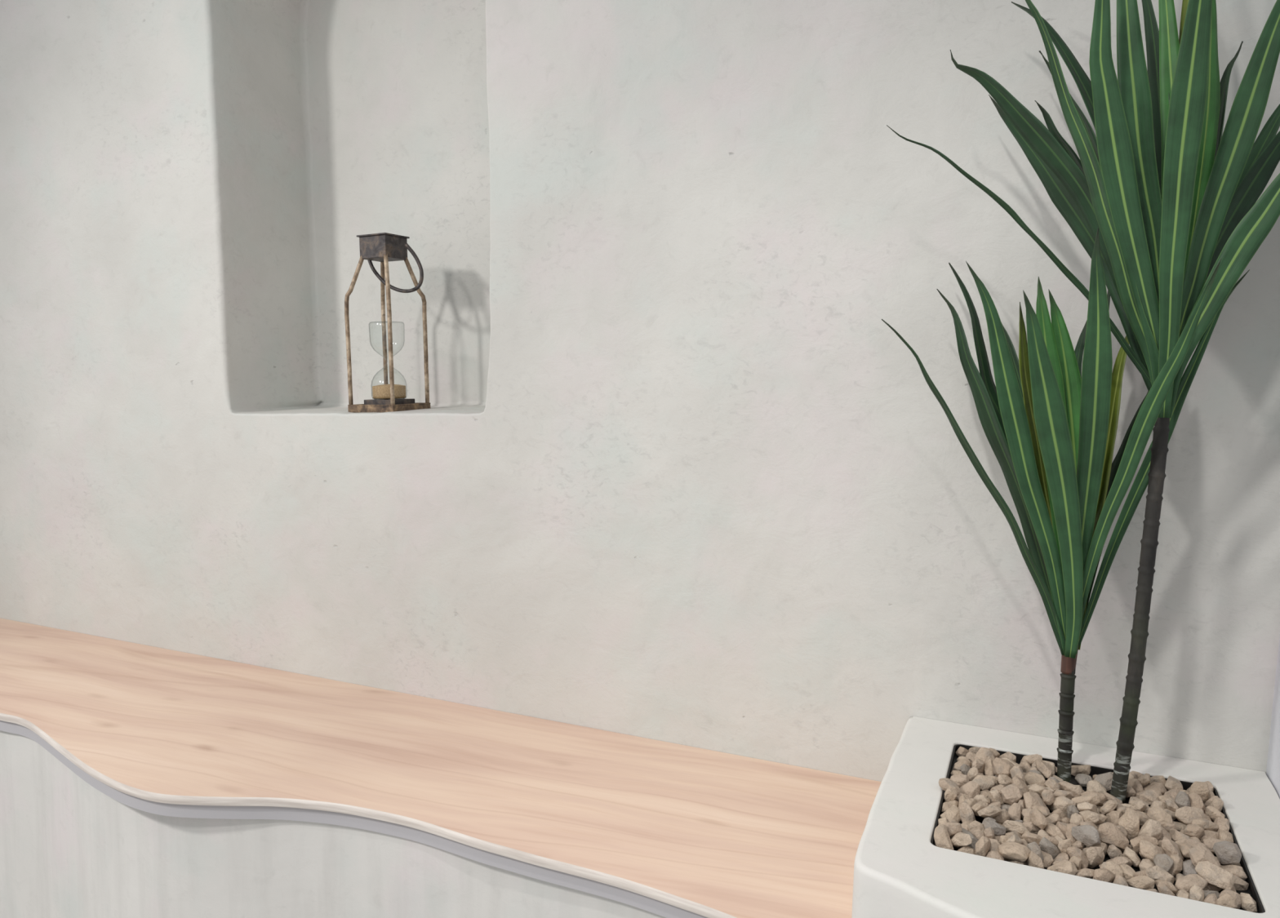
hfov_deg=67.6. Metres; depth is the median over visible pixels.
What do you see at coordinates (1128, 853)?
pebble
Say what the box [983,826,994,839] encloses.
pebble
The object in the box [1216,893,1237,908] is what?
pebble
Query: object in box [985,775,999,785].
pebble
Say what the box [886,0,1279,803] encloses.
dracaena
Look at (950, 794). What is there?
pebble
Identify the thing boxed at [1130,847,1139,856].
pebble
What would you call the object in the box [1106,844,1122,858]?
pebble
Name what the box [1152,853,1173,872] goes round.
pebble
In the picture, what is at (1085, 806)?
pebble
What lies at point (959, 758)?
pebble
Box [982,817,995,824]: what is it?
pebble
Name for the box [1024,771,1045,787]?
pebble
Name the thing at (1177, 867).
pebble
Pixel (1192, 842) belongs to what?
pebble
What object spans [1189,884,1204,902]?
pebble
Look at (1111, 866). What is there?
pebble
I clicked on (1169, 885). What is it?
pebble
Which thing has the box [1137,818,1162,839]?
pebble
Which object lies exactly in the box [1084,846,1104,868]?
pebble
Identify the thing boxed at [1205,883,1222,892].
pebble
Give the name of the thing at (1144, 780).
pebble
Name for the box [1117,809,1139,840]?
pebble
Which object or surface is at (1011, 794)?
pebble
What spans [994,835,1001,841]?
pebble
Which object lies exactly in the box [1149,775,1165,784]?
pebble
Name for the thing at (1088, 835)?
pebble
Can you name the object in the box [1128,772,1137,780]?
pebble
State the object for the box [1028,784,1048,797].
pebble
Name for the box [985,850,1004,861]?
pebble
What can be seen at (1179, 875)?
pebble
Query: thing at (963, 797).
pebble
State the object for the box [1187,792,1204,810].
pebble
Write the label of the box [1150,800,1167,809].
pebble
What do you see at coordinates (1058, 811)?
pebble
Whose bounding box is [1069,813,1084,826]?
pebble
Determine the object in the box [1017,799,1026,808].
pebble
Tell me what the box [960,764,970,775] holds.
pebble
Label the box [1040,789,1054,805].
pebble
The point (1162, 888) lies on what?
pebble
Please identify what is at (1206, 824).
pebble
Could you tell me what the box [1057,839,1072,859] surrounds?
pebble
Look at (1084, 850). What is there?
pebble
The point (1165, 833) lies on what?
pebble
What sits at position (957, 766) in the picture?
pebble
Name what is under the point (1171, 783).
pebble
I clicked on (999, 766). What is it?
pebble
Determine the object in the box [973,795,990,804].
pebble
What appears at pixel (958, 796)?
pebble
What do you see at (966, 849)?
pebble
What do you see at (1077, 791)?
pebble
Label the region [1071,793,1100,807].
pebble
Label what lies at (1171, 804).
pebble
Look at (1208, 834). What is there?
pebble
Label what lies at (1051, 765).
pebble
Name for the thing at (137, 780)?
bench
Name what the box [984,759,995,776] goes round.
pebble
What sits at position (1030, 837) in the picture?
pebble
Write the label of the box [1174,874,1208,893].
pebble
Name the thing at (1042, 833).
pebble
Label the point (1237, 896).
pebble
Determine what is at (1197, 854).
pebble
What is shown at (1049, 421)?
dracaena
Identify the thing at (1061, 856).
pebble
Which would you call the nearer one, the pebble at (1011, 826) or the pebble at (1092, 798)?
the pebble at (1011, 826)
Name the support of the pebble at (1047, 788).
on the planter
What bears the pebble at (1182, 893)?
on the planter
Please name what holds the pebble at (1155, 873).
on the planter
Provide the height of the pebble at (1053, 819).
0.021 m
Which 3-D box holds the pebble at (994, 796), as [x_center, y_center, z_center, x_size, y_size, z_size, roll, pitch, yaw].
[0.445,0.424,1.198,0.018,0.024,0.021,-1,6,-20]
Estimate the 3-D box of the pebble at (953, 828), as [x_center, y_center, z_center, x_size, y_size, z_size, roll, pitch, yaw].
[0.354,0.427,1.097,0.031,0.028,0.016,6,8,38]
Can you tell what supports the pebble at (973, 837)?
on the planter
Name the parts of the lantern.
leg, lid, leg, leg, handle, leg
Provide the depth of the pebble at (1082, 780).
1.26 m
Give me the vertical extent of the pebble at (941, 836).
0.031 m
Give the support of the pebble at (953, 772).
on the planter
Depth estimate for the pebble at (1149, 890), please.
1.00 m
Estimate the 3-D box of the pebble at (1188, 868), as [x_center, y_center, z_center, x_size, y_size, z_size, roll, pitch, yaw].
[0.600,0.447,1.042,0.019,0.020,0.036,6,8,37]
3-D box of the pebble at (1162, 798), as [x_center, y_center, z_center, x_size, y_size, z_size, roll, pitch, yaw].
[0.664,0.432,1.195,0.018,0.019,0.029,0,6,-14]
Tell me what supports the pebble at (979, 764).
on the planter
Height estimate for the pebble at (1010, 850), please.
0.018 m
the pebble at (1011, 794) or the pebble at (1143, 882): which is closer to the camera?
the pebble at (1143, 882)
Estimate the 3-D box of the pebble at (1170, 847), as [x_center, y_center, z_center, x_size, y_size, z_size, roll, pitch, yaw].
[0.595,0.440,1.068,0.022,0.029,0.026,6,7,36]
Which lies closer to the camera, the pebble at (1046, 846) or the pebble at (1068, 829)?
the pebble at (1046, 846)
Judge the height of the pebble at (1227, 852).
0.026 m
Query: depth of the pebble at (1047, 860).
1.05 m
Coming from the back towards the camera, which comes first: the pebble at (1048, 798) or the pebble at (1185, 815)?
the pebble at (1048, 798)
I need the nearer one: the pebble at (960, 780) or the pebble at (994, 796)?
the pebble at (994, 796)
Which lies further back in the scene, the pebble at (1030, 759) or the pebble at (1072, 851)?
the pebble at (1030, 759)
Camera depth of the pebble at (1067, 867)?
1.03 m
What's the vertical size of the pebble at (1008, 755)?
0.022 m
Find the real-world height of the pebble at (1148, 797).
0.018 m
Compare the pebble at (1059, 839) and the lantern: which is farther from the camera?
the lantern
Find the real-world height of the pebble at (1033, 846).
0.016 m
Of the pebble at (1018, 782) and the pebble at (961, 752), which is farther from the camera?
the pebble at (961, 752)
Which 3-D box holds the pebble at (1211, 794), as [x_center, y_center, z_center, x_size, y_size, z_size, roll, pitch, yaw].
[0.727,0.432,1.216,0.012,0.018,0.024,5,7,31]
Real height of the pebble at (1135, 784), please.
0.022 m
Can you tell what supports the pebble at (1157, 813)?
on the planter
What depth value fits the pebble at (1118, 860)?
1.05 m
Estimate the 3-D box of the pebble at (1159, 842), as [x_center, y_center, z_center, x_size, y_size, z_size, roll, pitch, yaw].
[0.593,0.442,1.089,0.030,0.019,0.023,1,6,3]
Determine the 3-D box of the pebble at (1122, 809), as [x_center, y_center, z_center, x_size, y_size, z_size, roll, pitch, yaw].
[0.584,0.425,1.155,0.017,0.016,0.018,4,6,22]
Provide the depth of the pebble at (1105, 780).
1.25 m
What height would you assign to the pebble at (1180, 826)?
0.011 m
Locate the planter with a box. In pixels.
[851,716,1279,917]
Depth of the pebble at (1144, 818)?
1.13 m
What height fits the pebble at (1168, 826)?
0.019 m
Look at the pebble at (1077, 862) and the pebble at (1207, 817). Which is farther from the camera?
the pebble at (1207, 817)
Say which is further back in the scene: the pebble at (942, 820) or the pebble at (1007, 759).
the pebble at (1007, 759)
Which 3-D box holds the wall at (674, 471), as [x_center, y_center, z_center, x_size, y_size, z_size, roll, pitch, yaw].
[-0.249,-0.397,1.808,5.700,2.600,0.250,4,7,23]
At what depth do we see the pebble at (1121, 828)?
1.10 m
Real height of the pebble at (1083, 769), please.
0.018 m
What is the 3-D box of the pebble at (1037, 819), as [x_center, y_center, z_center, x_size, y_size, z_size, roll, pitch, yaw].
[0.469,0.424,1.125,0.014,0.019,0.030,1,6,0]
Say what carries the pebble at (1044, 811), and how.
on the planter
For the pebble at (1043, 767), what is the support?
on the planter
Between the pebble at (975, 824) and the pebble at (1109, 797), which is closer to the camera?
the pebble at (975, 824)
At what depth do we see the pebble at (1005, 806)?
1.18 m
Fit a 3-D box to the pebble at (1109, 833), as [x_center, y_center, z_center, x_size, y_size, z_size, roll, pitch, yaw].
[0.541,0.430,1.091,0.032,0.024,0.025,3,6,21]
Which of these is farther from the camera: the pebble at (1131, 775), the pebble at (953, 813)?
the pebble at (1131, 775)
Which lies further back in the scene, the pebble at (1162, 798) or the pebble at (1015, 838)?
the pebble at (1162, 798)
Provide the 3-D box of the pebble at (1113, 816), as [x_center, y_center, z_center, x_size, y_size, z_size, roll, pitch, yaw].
[0.568,0.434,1.142,0.019,0.022,0.021,3,6,16]
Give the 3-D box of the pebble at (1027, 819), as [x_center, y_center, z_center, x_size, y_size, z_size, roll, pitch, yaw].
[0.469,0.436,1.140,0.024,0.016,0.014,3,6,21]
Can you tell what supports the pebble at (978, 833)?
on the planter
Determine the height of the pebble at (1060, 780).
0.013 m
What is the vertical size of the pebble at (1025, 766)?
0.017 m
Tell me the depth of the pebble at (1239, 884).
1.02 m
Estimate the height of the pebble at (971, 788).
0.024 m
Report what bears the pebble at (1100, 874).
on the planter
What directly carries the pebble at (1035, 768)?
on the planter
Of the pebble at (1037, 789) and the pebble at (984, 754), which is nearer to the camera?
the pebble at (1037, 789)
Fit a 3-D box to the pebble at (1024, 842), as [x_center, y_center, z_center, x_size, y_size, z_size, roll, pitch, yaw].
[0.439,0.441,1.084,0.010,0.016,0.018,0,6,-13]
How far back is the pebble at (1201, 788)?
1.21 m
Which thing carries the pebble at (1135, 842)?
on the planter
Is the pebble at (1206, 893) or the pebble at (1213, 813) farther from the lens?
the pebble at (1213, 813)
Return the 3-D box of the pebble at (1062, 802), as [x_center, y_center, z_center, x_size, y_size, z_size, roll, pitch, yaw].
[0.520,0.428,1.181,0.034,0.025,0.020,6,8,41]
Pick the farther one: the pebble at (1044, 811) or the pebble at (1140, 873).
the pebble at (1044, 811)
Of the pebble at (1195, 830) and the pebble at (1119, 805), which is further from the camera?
the pebble at (1119, 805)
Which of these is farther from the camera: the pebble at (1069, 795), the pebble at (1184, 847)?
the pebble at (1069, 795)
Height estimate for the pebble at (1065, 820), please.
0.019 m
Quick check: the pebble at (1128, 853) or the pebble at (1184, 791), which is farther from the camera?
the pebble at (1184, 791)
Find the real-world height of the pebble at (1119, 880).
0.016 m
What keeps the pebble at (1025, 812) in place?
on the planter
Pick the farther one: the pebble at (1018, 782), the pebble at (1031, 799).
the pebble at (1018, 782)
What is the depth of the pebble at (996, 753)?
1.32 m
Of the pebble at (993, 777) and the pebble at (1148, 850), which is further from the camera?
the pebble at (993, 777)
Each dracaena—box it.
[881,226,1249,782]
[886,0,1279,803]
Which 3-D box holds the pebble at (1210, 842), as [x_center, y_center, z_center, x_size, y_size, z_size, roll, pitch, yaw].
[0.653,0.438,1.083,0.029,0.016,0.014,1,6,-2]
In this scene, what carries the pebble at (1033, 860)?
on the planter
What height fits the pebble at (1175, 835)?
0.021 m
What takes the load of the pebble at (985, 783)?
on the planter
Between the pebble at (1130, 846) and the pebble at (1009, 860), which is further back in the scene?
the pebble at (1130, 846)
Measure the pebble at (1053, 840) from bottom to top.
0.025 m
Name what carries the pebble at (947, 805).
on the planter
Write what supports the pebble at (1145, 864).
on the planter
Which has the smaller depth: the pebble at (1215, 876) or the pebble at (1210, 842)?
the pebble at (1215, 876)
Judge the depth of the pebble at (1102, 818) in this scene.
1.13 m
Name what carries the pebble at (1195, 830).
on the planter
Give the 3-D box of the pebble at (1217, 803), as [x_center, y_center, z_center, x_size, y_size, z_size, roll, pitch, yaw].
[0.709,0.432,1.180,0.016,0.025,0.017,3,6,17]
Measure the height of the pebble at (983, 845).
0.030 m
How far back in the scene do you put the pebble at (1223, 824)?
1.12 m
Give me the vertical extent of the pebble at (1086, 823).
0.023 m
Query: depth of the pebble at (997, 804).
1.18 m
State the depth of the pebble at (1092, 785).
1.24 m
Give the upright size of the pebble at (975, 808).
0.020 m
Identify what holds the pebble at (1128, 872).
on the planter
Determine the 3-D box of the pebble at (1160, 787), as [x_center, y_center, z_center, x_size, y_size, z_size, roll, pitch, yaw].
[0.667,0.429,1.239,0.036,0.018,0.026,-2,7,-30]
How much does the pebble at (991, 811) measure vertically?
0.019 m
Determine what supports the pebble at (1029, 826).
on the planter
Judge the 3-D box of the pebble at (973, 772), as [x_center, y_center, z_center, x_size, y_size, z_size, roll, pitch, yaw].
[0.437,0.414,1.257,0.013,0.020,0.021,2,6,8]
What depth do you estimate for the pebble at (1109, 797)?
1.20 m
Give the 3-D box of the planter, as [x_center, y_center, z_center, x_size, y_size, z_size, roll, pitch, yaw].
[0.507,0.713,1.142,0.470,0.563,0.579,4,7,23]
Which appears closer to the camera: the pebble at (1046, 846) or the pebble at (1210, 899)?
the pebble at (1210, 899)
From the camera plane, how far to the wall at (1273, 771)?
1.26 m
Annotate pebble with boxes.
[933,824,954,850]
[937,817,951,839]
[938,777,961,795]
[940,804,960,822]
[941,800,958,813]
[942,822,962,839]
[944,788,956,801]
[947,819,957,822]
[950,770,964,775]
[950,774,969,787]
[951,758,971,771]
[951,832,972,847]
[952,827,977,850]
[955,746,968,756]
[955,793,971,802]
[956,756,966,761]
[956,845,975,854]
[958,794,970,808]
[959,802,976,823]
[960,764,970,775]
[960,781,980,798]
[960,798,976,814]
[960,821,968,831]
[965,751,975,762]
[967,767,978,781]
[967,820,984,832]
[968,746,980,754]
[969,828,984,840]
[971,759,984,773]
[971,801,988,816]
[972,774,995,791]
[973,747,995,764]
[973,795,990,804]
[975,835,991,857]
[977,804,1000,817]
[978,790,989,797]
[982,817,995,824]
[983,821,1006,835]
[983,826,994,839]
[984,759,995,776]
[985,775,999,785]
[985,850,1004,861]
[987,789,1004,804]
[987,838,1008,862]
[988,802,1000,808]
[989,748,999,758]
[990,784,1004,793]
[991,757,1014,778]
[992,808,1008,824]
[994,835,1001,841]
[996,774,1012,786]
[997,840,1031,862]
[998,751,1016,763]
[998,835,1021,844]
[1000,783,1022,805]
[1000,804,1010,813]
[1001,758,1022,768]
[1001,820,1029,836]
[1004,831,1022,839]
[1006,834,1022,844]
[1008,803,1022,821]
[1008,859,1025,865]
[1009,765,1025,782]
[1011,775,1029,799]
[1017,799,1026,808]
[1019,761,1031,773]
[1020,754,1042,767]
[1021,808,1031,817]
[1021,831,1042,845]
[1021,839,1027,846]
[1022,791,1049,811]
[1022,816,1040,830]
[1022,822,1039,835]
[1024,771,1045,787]
[1026,766,1038,773]
[1026,841,1044,861]
[1026,851,1044,869]
[1028,769,1045,778]
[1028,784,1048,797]
[1029,808,1048,830]
[1031,760,1056,778]
[1031,804,1050,817]
[1035,758,1052,778]
[1037,829,1048,837]
[1039,837,1060,860]
[1040,786,1054,798]
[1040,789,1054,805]
[1040,850,1053,869]
[1043,822,1066,839]
[1044,778,1060,791]
[1044,835,1058,848]
[1045,813,1060,825]
[1046,859,1077,875]
[1047,795,1075,815]
[1048,777,1059,783]
[1050,808,1067,818]
[1050,853,1069,866]
[1051,774,1063,782]
[1053,790,1074,799]
[1054,835,1062,843]
[1055,822,1067,839]
[1057,781,1084,797]
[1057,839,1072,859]
[1060,817,1070,823]
[1065,823,1084,848]
[1066,804,1079,818]
[1066,846,1088,869]
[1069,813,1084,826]
[1069,856,1081,870]
[1071,764,1090,777]
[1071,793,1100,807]
[1071,825,1100,847]
[1071,840,1083,850]
[1074,868,1094,878]
[1075,773,1092,786]
[1076,802,1097,813]
[1079,810,1098,825]
[1080,791,1107,805]
[1080,821,1098,832]
[1081,847,1088,854]
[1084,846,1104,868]
[1086,780,1106,793]
[1093,772,1112,791]
[1093,842,1107,855]
[1093,868,1115,883]
[1095,813,1107,825]
[1098,822,1128,849]
[1099,800,1118,814]
[1100,861,1124,877]
[1102,800,1123,811]
[1103,791,1122,804]
[1106,810,1122,826]
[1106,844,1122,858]
[1106,856,1133,866]
[1110,785,1136,798]
[1112,875,1128,886]
[1115,806,1130,814]
[1115,825,1128,839]
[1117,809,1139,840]
[1119,844,1132,853]
[1119,864,1135,880]
[1120,804,1131,807]
[1122,846,1140,867]
[1124,807,1150,827]
[1126,875,1155,889]
[1127,778,1143,796]
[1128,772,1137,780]
[1128,796,1148,805]
[1128,800,1150,813]
[1129,800,1147,812]
[1129,835,1159,852]
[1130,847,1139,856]
[1131,770,1143,779]
[1133,870,1146,876]
[1134,789,1162,805]
[1137,773,1151,787]
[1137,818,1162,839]
[1138,858,1155,871]
[1139,840,1164,863]
[1142,782,1167,795]
[1145,865,1174,884]
[1145,888,1158,893]
[1146,806,1173,828]
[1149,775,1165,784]
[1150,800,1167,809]
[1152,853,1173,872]
[1155,880,1177,895]
[1156,883,1175,896]
[1157,795,1174,803]
[1157,826,1171,840]
[1158,840,1162,848]
[1161,836,1184,861]
[1164,776,1182,791]
[1164,789,1179,799]
[1164,798,1178,812]
[1164,808,1176,821]
[1164,822,1177,832]
[1168,829,1190,841]
[1168,854,1182,877]
[1173,821,1186,831]
[1174,791,1190,808]
[1174,806,1205,825]
[1174,838,1206,858]
[1174,873,1184,882]
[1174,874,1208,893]
[1175,888,1189,899]
[1178,789,1189,794]
[1178,843,1192,857]
[1182,823,1204,839]
[1182,859,1198,875]
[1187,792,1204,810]
[1188,781,1208,804]
[1188,845,1221,867]
[1189,836,1200,842]
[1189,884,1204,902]
[1191,818,1217,831]
[1195,861,1235,890]
[1199,830,1219,843]
[1203,838,1223,853]
[1203,890,1219,899]
[1204,781,1213,791]
[1204,795,1218,808]
[1204,805,1224,822]
[1204,813,1211,821]
[1204,893,1217,904]
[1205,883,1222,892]
[1206,798,1223,812]
[1207,790,1214,799]
[1213,817,1229,834]
[1213,840,1241,864]
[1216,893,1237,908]
[1218,830,1233,843]
[1218,888,1240,909]
[1220,864,1244,871]
[1222,868,1247,879]
[1233,875,1248,890]
[1240,893,1257,912]
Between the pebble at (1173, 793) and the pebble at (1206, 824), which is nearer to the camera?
the pebble at (1206, 824)
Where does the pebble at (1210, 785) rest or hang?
on the planter
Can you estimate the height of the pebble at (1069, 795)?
0.019 m
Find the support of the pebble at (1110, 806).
on the planter
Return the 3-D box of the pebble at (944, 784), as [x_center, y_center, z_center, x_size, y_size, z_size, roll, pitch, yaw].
[0.393,0.415,1.211,0.028,0.017,0.020,3,6,20]
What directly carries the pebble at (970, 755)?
on the planter
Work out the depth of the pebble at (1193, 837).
1.10 m
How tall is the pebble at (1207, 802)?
0.023 m
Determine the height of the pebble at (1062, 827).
0.016 m
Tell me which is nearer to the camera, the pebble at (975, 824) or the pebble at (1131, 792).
the pebble at (975, 824)
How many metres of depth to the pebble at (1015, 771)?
1.23 m
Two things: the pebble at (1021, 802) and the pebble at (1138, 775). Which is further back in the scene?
the pebble at (1138, 775)
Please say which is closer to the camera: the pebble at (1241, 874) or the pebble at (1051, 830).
the pebble at (1241, 874)
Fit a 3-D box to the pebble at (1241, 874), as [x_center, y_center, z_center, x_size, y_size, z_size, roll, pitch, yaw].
[0.641,0.450,1.035,0.027,0.016,0.016,3,6,15]
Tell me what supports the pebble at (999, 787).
on the planter
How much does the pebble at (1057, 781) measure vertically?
0.022 m
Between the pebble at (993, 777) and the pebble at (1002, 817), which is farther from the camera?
the pebble at (993, 777)
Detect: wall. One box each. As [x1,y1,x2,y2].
[0,0,1279,782]
[1266,636,1279,799]
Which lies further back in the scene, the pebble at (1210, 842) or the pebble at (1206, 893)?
the pebble at (1210, 842)
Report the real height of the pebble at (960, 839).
0.022 m
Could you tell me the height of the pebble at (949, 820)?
0.015 m
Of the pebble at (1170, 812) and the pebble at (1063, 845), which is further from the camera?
the pebble at (1170, 812)
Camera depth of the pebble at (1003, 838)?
1.08 m
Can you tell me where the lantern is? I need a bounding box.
[344,232,430,413]
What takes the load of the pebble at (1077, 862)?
on the planter
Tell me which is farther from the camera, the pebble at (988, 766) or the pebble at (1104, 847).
the pebble at (988, 766)
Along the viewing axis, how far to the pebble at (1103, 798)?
1.19 m
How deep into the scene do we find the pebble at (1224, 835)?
1.11 m
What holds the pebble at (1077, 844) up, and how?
on the planter
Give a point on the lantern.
(384, 248)
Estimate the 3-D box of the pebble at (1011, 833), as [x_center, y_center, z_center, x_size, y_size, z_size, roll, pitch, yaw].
[0.433,0.439,1.110,0.022,0.014,0.013,-1,6,-19]
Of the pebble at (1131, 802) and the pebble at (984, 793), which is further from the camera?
the pebble at (984, 793)
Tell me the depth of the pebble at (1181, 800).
1.17 m
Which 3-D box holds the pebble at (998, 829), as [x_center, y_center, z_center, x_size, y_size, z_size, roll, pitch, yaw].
[0.413,0.429,1.111,0.026,0.015,0.014,1,6,2]
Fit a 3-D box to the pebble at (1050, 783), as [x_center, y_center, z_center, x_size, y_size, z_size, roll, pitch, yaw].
[0.528,0.423,1.226,0.019,0.026,0.025,5,7,35]
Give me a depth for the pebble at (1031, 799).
1.17 m
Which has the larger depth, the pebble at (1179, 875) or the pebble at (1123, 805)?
the pebble at (1123, 805)
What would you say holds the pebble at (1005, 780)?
on the planter
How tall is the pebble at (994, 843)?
0.017 m
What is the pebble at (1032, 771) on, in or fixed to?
on the planter
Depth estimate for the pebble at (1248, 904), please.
0.98 m
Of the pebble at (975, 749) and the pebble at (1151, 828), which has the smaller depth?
the pebble at (1151, 828)
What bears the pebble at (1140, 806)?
on the planter
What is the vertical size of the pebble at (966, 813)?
0.030 m
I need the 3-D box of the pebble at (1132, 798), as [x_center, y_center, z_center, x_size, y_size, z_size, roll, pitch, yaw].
[0.628,0.433,1.207,0.023,0.013,0.015,2,6,5]
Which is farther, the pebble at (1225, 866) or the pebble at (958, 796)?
the pebble at (958, 796)
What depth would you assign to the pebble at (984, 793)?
1.21 m
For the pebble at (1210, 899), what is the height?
0.016 m
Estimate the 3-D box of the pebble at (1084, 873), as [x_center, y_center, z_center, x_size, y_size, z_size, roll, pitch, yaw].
[0.477,0.448,1.031,0.026,0.016,0.018,2,6,8]
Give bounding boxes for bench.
[0,617,881,917]
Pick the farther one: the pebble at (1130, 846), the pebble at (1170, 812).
the pebble at (1170, 812)
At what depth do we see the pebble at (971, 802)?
1.17 m
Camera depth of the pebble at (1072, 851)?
1.05 m
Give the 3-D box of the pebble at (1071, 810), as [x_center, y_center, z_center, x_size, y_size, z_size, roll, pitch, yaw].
[0.524,0.431,1.154,0.016,0.026,0.014,5,7,29]
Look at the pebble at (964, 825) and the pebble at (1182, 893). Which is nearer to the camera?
the pebble at (1182, 893)
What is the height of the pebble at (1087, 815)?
0.022 m
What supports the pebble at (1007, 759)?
on the planter
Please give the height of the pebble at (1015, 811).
0.021 m

